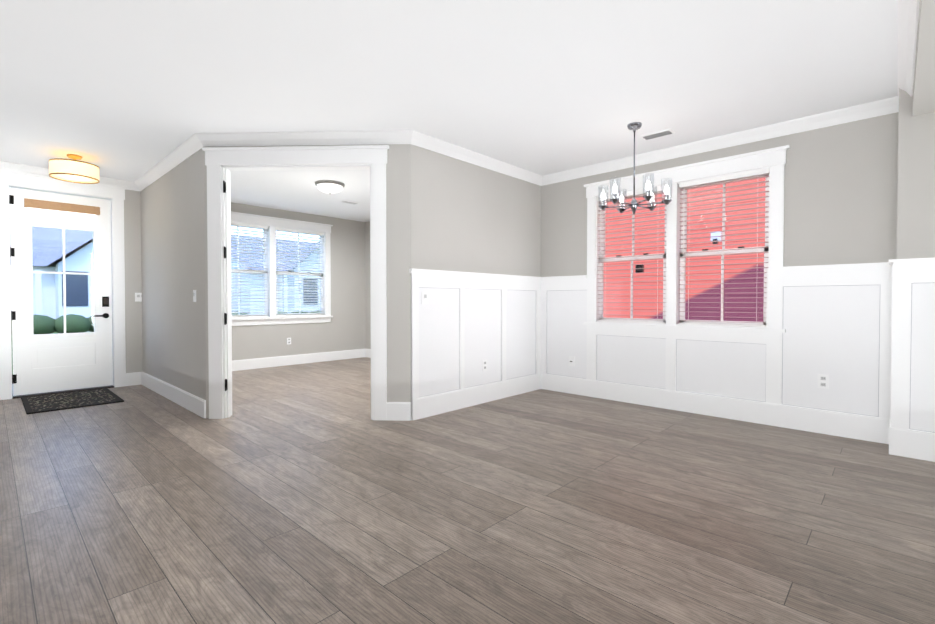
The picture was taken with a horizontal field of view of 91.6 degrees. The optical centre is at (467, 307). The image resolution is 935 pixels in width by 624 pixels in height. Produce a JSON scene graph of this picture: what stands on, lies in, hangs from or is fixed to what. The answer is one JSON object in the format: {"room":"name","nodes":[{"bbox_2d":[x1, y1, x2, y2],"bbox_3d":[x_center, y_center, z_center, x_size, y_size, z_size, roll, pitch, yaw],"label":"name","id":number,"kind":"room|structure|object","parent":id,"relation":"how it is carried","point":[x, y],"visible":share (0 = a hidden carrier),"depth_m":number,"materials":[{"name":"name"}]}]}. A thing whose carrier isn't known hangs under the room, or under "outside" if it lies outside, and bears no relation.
{"room":"dining room","nodes":[
{"label":"dining room","id":0,"kind":"room"},
{"bbox_2d":[124,190,142,372],"bbox_3d":[-6.463,-0.279,3.977,0.150,2.680,6.190,1,1,43],"label":"wall","id":1,"kind":"structure","parent":0,"point":[132,256],"depth_m":6.02,"materials":[{"name":"beige paint"}]},
{"bbox_2d":[9,187,112,395],"bbox_3d":[-4.920,-0.187,5.543,0.111,2.395,0.925,1,1,43],"label":"front door","id":2,"kind":"structure","parent":1,"relation":"in","point":[51,362],"depth_m":5.51,"materials":[{"name":"white paint"}]},
{"bbox_2d":[0,169,126,399],"bbox_3d":[-4.936,-0.265,5.564,0.190,2.600,1.235,1,1,43],"label":"door frame","id":3,"kind":"structure","parent":1,"relation":"attached to","point":[115,195],"depth_m":5.50,"materials":[{"name":"white wood"}]},
{"bbox_2d":[135,293,141,301],"bbox_3d":[-4.371,-0.143,6.075,0.012,0.118,0.118,1,1,43],"label":"light switch","id":4,"kind":"object","parent":1,"relation":"attached to","point":[138,297],"visible":0.67,"depth_m":6.06,"materials":[{"name":"white plastic"}]},
{"bbox_2d":[0,0,919,190],"bbox_3d":[-2.576,-1.547,2.559,7.420,0.100,9.500,1,1,43],"label":"crown molding","id":5,"kind":"structure","parent":1,"relation":"attached to","point":[908,12],"depth_m":4.24,"materials":[{"name":"white"}]},
{"bbox_2d":[141,148,205,399],"bbox_3d":[-3.565,-0.302,5.413,3.050,2.680,0.120,1,1,43],"label":"wall","id":6,"kind":"structure","parent":0,"point":[173,272],"depth_m":4.99,"materials":[{"name":"beige paint"}]},
{"bbox_2d":[138,372,205,417],"bbox_3d":[-3.445,0.956,5.210,2.570,0.170,0.040,1,1,43],"label":"baseboard","id":7,"kind":"structure","parent":6,"relation":"attached to","point":[197,405],"depth_m":4.99,"materials":[{"name":"white wood"}]},
{"bbox_2d":[193,290,195,301],"bbox_3d":[-2.720,-0.118,4.526,0.075,0.118,0.012,1,1,43],"label":"light switch","id":8,"kind":"object","parent":6,"relation":"attached to","point":[194,295],"visible":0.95,"depth_m":4.52,"materials":[{"name":"white plastic"}]},
{"bbox_2d":[231,202,365,359],"bbox_3d":[-3.279,-0.341,7.826,0.150,2.680,3.780,1,1,43],"label":"wall","id":9,"kind":"structure","parent":0,"point":[344,329],"depth_m":8.52,"materials":[{"name":"beige paint"}]},
{"bbox_2d":[231,211,332,325],"bbox_3d":[-3.336,-0.624,7.724,0.200,1.810,2.220,1,1,43],"label":"window","id":10,"kind":"structure","parent":9,"relation":"in","point":[269,226],"depth_m":7.78,"materials":[{"name":"white"}]},
{"bbox_2d":[232,349,364,370],"bbox_3d":[-3.283,0.916,7.719,0.018,0.170,3.590,1,1,43],"label":"baseboard","id":11,"kind":"structure","parent":9,"relation":"attached to","point":[245,364],"depth_m":7.97,"materials":[{"name":"white wood"}]},
{"bbox_2d":[204,144,410,417],"bbox_3d":[-1.511,-0.285,4.346,1.970,2.680,0.120,0,1,2],"label":"wall","id":12,"kind":"structure","parent":0,"point":[398,215],"depth_m":4.26,"materials":[{"name":"beige paint"}]},
{"bbox_2d":[223,181,226,390],"bbox_3d":[-2.304,-0.205,4.324,0.035,1.990,0.031,1,1,43],"label":"hinge mounts on the study jamb","id":13,"kind":"structure","parent":12,"relation":"attached to","point":[224,191],"depth_m":4.31,"materials":[{"name":"black metal"}]},
{"bbox_2d":[202,145,388,419],"bbox_3d":[-1.606,-0.225,4.342,1.760,2.560,0.184,0,1,2],"label":"door frame","id":14,"kind":"structure","parent":12,"relation":"attached to","point":[221,163],"depth_m":4.27,"materials":[{"name":"white wood"}]},
{"bbox_2d":[408,402,410,417],"bbox_3d":[0.236,0.955,5.267,0.018,0.170,2.320,1,1,43],"label":"baseboard","id":15,"kind":"structure","parent":12,"relation":"attached to","point":[409,403],"depth_m":4.25,"materials":[{"name":"white wood"}]},
{"bbox_2d":[365,221,370,348],"bbox_3d":[-0.484,-0.338,7.682,4.410,2.680,0.150,1,1,43],"label":"wall","id":16,"kind":"structure","parent":0,"point":[367,283],"depth_m":8.98,"materials":[{"name":"beige paint"}]},
{"bbox_2d":[365,348,370,357],"bbox_3d":[-0.488,0.918,7.589,4.260,0.170,0.018,1,1,43],"label":"baseboard","id":17,"kind":"structure","parent":16,"relation":"attached to","point":[367,351],"depth_m":8.97,"materials":[{"name":"white wood"}]},
{"bbox_2d":[0,0,897,221],"bbox_3d":[-0.925,-1.625,1.204,12.820,0.100,10.200,1,1,43],"label":"ceiling","id":18,"kind":"structure","parent":0,"point":[131,90],"depth_m":3.13,"materials":[{"name":"paint"}]},
{"bbox_2d":[49,154,99,183],"bbox_3d":[-4.226,-1.510,4.890,0.414,0.249,0.414,1,1,43],"label":"light","id":19,"kind":"object","parent":18,"relation":"attached to","point":[74,170],"visible":1,"depth_m":4.79,"materials":[{"name":"white fabric"}]},
{"bbox_2d":[315,180,344,193],"bbox_3d":[-1.833,-1.583,6.053,0.380,0.140,0.380,1,1,43],"label":"light","id":20,"kind":"object","parent":18,"relation":"attached to","point":[329,186],"visible":1,"depth_m":5.94,"materials":[{"name":"white glass"}]},
{"bbox_2d":[340,200,358,204],"bbox_3d":[-1.864,-1.664,7.183,0.120,0.014,0.280,1,1,43],"label":"ceiling vent","id":21,"kind":"object","parent":18,"relation":"in","point":[349,202],"visible":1,"depth_m":7.15,"materials":[{"name":"white metal"}]},
{"bbox_2d":[598,122,672,213],"bbox_3d":[1.479,-1.223,4.030,0.596,0.795,0.609,1,1,43],"label":"dining chandelier","id":22,"kind":"object","parent":18,"relation":"hanging from","point":[650,195],"visible":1,"depth_m":3.99,"materials":[{"name":"silver metal"}]},
{"bbox_2d":[640,129,674,139],"bbox_3d":[1.776,-1.617,4.251,0.280,0.014,0.120,1,1,43],"label":"ceiling vent","id":23,"kind":"object","parent":18,"relation":"in","point":[657,134],"visible":0.96,"depth_m":4.23,"materials":[{"name":"white metal"}]},
{"bbox_2d":[912,0,934,115],"bbox_3d":[0.159,-1.431,-0.238,0.400,0.244,9.190,1,1,43],"label":"header beam","id":24,"kind":"structure","parent":18,"relation":"attached to","point":[923,98],"depth_m":2.53,"materials":[{"name":"beige paint"}]},
{"bbox_2d":[0,357,934,623],"bbox_3d":[-0.925,1.154,1.248,12.820,0.100,10.200,1,1,43],"label":"floor","id":25,"kind":"structure","parent":0,"point":[309,493],"depth_m":2.38,"materials":[{"name":"laminate"}]},
{"bbox_2d":[12,385,113,398],"bbox_3d":[-4.957,1.026,5.604,0.192,0.018,0.931,1,1,43],"label":"threshold","id":26,"kind":"object","parent":25,"relation":"on","point":[45,393],"visible":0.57,"depth_m":5.53,"materials":[{"name":"brown metal"}]},
{"bbox_2d":[21,388,123,413],"bbox_3d":[-4.472,1.036,5.136,1.080,0.013,0.780,1,1,43],"label":"door mat","id":27,"kind":"object","parent":25,"relation":"on","point":[59,401],"visible":0.92,"depth_m":5.06,"materials":[{"name":"black rubber"}]},
{"bbox_2d":[411,144,540,276],"bbox_3d":[0.320,-0.299,5.236,0.120,2.680,2.600,1,1,43],"label":"wall","id":28,"kind":"structure","parent":0,"point":[467,217],"depth_m":4.84,"materials":[{"name":"beige paint"}]},
{"bbox_2d":[409,268,541,420],"bbox_3d":[0.211,0.333,5.012,0.042,1.422,2.150,1,1,43],"label":"wainscoting","id":29,"kind":"structure","parent":28,"relation":"attached to","point":[464,325],"depth_m":4.84,"materials":[{"name":"white wood"}]},
{"bbox_2d":[422,292,427,303],"bbox_3d":[-0.408,-0.096,4.365,0.012,0.118,0.075,1,1,43],"label":"light switch","id":30,"kind":"object","parent":29,"relation":"attached to","point":[424,297],"visible":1,"depth_m":4.36,"materials":[{"name":"white plastic"}]},
{"bbox_2d":[482,360,486,370],"bbox_3d":[0.192,0.634,5.014,0.010,0.118,0.075,1,1,43],"label":"outlet","id":31,"kind":"object","parent":29,"relation":"attached to","point":[484,365],"visible":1,"depth_m":5.00,"materials":[{"name":"white plastic"}]},
{"bbox_2d":[603,177,765,321],"bbox_3d":[6.605,-3.373,4.833,14.500,9.160,0.340,1,1,43],"label":"siding","id":32,"kind":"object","parent":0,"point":[694,307],"depth_m":7.45,"materials":[{"name":"red"}]},
{"bbox_2d":[541,112,898,276],"bbox_3d":[3.849,-0.266,3.146,8.120,2.680,0.150,1,1,43],"label":"wall","id":33,"kind":"structure","parent":0,"point":[840,191],"depth_m":3.84,"materials":[{"name":"beige paint"}]},
{"bbox_2d":[583,145,788,332],"bbox_3d":[2.142,-0.611,4.720,1.980,1.640,0.200,1,1,43],"label":"dining room window","id":34,"kind":"structure","parent":33,"relation":"in","point":[769,164],"depth_m":4.60,"materials":[{"name":"white"}]},
{"bbox_2d":[541,262,892,443],"bbox_3d":[2.119,0.339,4.659,3.290,1.422,0.042,1,1,43],"label":"wainscoting","id":35,"kind":"structure","parent":33,"relation":"attached to","point":[835,321],"depth_m":4.10,"materials":[{"name":"white wood"}]},
{"bbox_2d":[569,356,574,365],"bbox_3d":[1.256,0.647,5.491,0.075,0.118,0.017,1,1,43],"label":"outlet","id":36,"kind":"object","parent":35,"relation":"attached to","point":[571,360],"visible":1,"depth_m":5.48,"materials":[{"name":"white plastic"}]},
{"bbox_2d":[818,374,828,388],"bbox_3d":[3.006,0.623,3.841,0.075,0.118,0.010,1,1,43],"label":"outlet","id":37,"kind":"object","parent":35,"relation":"attached to","point":[823,381],"visible":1,"depth_m":3.84,"materials":[{"name":"white plastic"}]},
{"bbox_2d":[897,88,934,258],"bbox_3d":[3.371,-0.268,3.281,0.400,2.680,0.310,1,1,43],"label":"wall","id":38,"kind":"structure","parent":0,"point":[916,196],"depth_m":3.23,"materials":[{"name":"beige paint"}]},
{"bbox_2d":[888,257,934,461],"bbox_3d":[3.341,0.361,3.290,0.442,1.422,0.352,1,1,43],"label":"wainscoting","id":39,"kind":"structure","parent":38,"relation":"attached to","point":[912,424],"depth_m":3.24,"materials":[{"name":"white wood"}]},
{"label":"outside","id":40,"kind":"structure","parent":0,"visible":0},
{"bbox_2d":[11,332,57,373],"bbox_3d":[-13.601,1.043,19.559,120.000,0.140,120.000,1,1,43],"label":"lawn","id":41,"kind":"structure","parent":40,"point":[12,358],"depth_m":12.34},
{"bbox_2d":[10,226,93,331],"bbox_3d":[-20.398,-1.630,20.988,10.900,5.160,9.800,1,1,43],"label":"house","id":42,"kind":"structure","parent":41,"relation":"on","point":[45,282],"depth_m":18.60,"materials":[{"name":"grey"}]},
{"bbox_2d":[11,311,247,334],"bbox_3d":[-14.043,0.616,16.879,1.610,0.800,11.553,1,1,43],"label":"hedge","id":43,"kind":"object","parent":41,"relation":"on","point":[52,322],"depth_m":15.99,"materials":[{"name":"green plant"}]},
{"bbox_2d":[231,236,319,313],"bbox_3d":[-10.673,-1.771,29.820,10.900,5.160,10.800,1,1,43],"label":"house","id":44,"kind":"structure","parent":41,"relation":"on","point":[262,304],"depth_m":24.49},
{"bbox_2d":[278,310,319,313],"bbox_3d":[-6.099,0.482,25.282,1.610,0.800,9.682,1,1,43],"label":"hedge","id":45,"kind":"object","parent":41,"relation":"on","point":[298,312],"depth_m":22.55,"materials":[{"name":"green plant"}]}
]}

